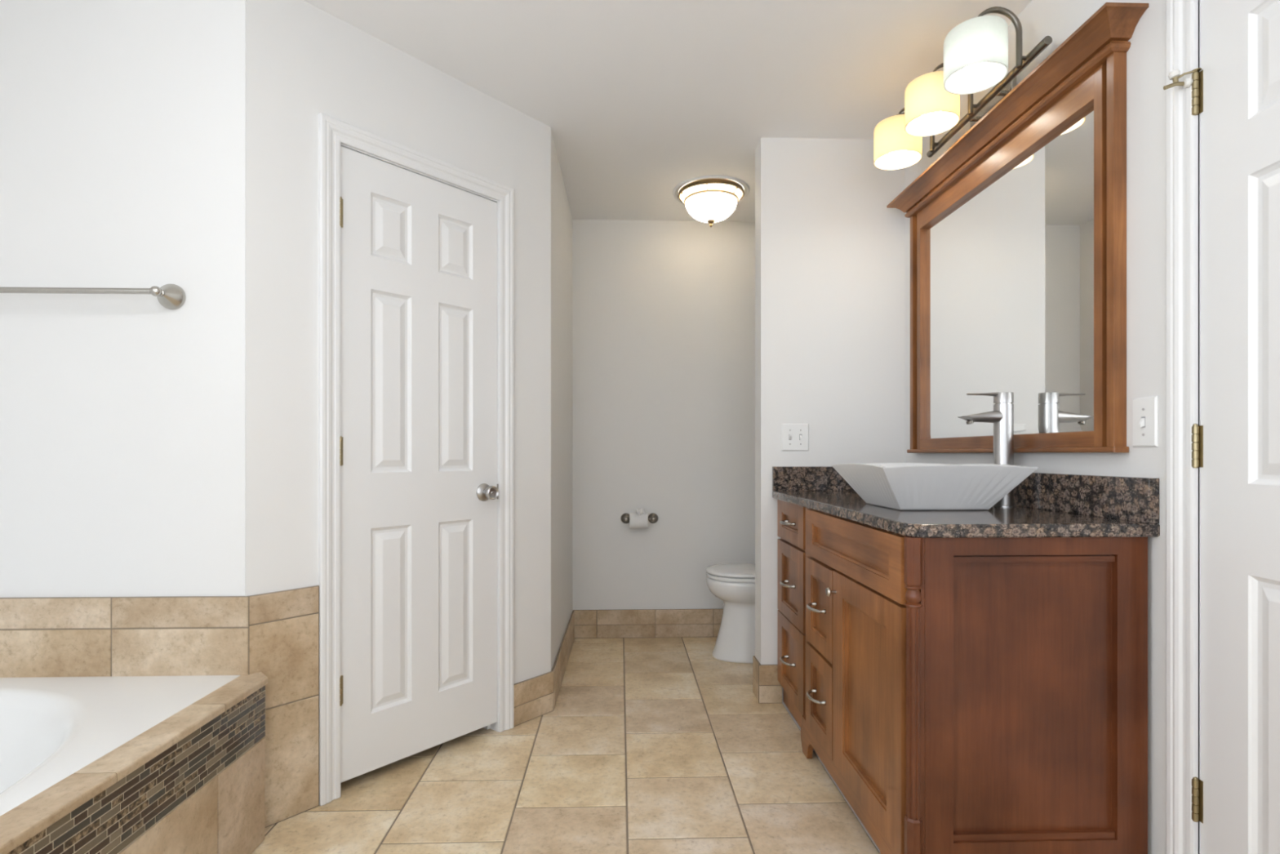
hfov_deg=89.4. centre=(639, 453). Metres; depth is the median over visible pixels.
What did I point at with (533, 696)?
baseboard
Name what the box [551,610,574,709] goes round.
baseboard
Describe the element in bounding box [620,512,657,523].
toilet paper holder
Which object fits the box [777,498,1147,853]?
vanity cabinet
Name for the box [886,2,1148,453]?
wall mirror
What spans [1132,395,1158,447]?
light switch
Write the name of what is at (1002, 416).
faucet
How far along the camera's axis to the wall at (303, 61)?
1.97 m
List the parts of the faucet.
spout, lever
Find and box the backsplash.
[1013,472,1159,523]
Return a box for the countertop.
[772,466,1159,537]
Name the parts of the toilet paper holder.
post, post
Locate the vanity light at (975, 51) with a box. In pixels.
[874,6,1052,170]
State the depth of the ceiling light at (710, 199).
3.27 m
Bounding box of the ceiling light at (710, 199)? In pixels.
[672,175,750,226]
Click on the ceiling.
(639, 100)
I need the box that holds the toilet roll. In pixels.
[629,507,648,528]
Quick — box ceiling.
[302,0,1031,221]
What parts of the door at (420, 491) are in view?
knob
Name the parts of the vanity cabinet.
drawer pull, drawer pull, drawer pull, drawer, drawer, drawer, drawer pull, drawer pull, drawer, drawer, door knob, rail, false drawer, cabinet door, corner post, corner post, panel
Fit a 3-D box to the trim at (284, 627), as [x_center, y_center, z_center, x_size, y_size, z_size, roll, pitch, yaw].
[-1.046,0.740,1.900,0.011,0.672,0.198,0,0,40]
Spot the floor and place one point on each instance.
(646, 745)
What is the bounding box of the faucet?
[957,391,1014,506]
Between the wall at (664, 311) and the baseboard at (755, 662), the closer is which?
the baseboard at (755, 662)
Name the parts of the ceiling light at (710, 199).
glass, lamp shade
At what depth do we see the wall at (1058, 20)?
1.54 m
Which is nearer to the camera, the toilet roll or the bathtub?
the bathtub
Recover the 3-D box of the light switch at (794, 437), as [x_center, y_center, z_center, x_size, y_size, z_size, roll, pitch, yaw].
[0.671,-0.070,2.789,0.118,0.118,0.016,0,0,-2]
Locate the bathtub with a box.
[0,675,239,815]
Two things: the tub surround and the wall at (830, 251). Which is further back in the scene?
the wall at (830, 251)
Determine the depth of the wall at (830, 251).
2.80 m
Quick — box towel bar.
[0,284,186,310]
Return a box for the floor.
[251,636,879,853]
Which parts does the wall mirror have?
rail, rail, glass, crown, sill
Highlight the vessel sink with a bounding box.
[831,462,1037,510]
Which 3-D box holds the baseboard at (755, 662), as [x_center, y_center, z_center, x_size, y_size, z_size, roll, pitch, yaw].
[0.515,0.994,2.853,0.011,0.164,0.121,0,0,-2]
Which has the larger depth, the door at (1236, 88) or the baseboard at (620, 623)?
the baseboard at (620, 623)
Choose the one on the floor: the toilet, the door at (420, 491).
the toilet
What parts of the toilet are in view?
seat, lid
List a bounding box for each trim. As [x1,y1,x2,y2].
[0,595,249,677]
[246,585,319,827]
[318,112,514,805]
[1165,0,1199,853]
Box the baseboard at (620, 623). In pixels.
[573,608,723,638]
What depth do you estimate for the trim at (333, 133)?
2.02 m
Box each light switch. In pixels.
[781,423,808,450]
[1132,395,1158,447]
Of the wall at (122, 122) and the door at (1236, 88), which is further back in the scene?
the wall at (122, 122)
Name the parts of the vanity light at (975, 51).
bulb, lamp shade, arm, bulb, lamp shade, arm, bulb, lamp shade, arm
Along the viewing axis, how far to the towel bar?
1.75 m
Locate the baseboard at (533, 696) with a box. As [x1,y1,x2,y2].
[514,671,553,726]
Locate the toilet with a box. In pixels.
[706,563,755,662]
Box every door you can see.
[339,146,498,782]
[1163,0,1279,853]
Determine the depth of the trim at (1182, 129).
1.41 m
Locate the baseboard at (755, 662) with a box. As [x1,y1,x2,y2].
[752,655,760,700]
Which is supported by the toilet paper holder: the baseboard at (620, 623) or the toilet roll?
the toilet roll
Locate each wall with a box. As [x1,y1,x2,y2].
[0,0,244,597]
[244,0,551,684]
[551,129,572,671]
[572,219,755,610]
[755,137,905,702]
[905,0,1199,853]
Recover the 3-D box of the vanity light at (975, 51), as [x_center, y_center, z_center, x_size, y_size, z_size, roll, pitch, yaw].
[1.026,-1.188,2.134,0.295,0.209,0.688,0,0,-2]
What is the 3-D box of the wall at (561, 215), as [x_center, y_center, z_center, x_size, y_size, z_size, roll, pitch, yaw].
[-0.433,-0.144,3.226,0.112,2.440,1.085,0,0,-2]
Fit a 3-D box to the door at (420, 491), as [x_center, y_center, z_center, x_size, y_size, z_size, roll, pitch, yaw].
[-0.738,0.035,2.254,0.098,2.003,0.623,0,0,40]
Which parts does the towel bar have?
rail, bar post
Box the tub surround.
[0,671,267,853]
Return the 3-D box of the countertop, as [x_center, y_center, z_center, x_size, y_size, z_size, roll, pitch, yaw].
[0.882,0.124,2.139,0.582,0.135,1.326,0,0,-2]
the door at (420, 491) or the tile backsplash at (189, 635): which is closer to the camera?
the tile backsplash at (189, 635)
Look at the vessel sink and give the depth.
1.78 m

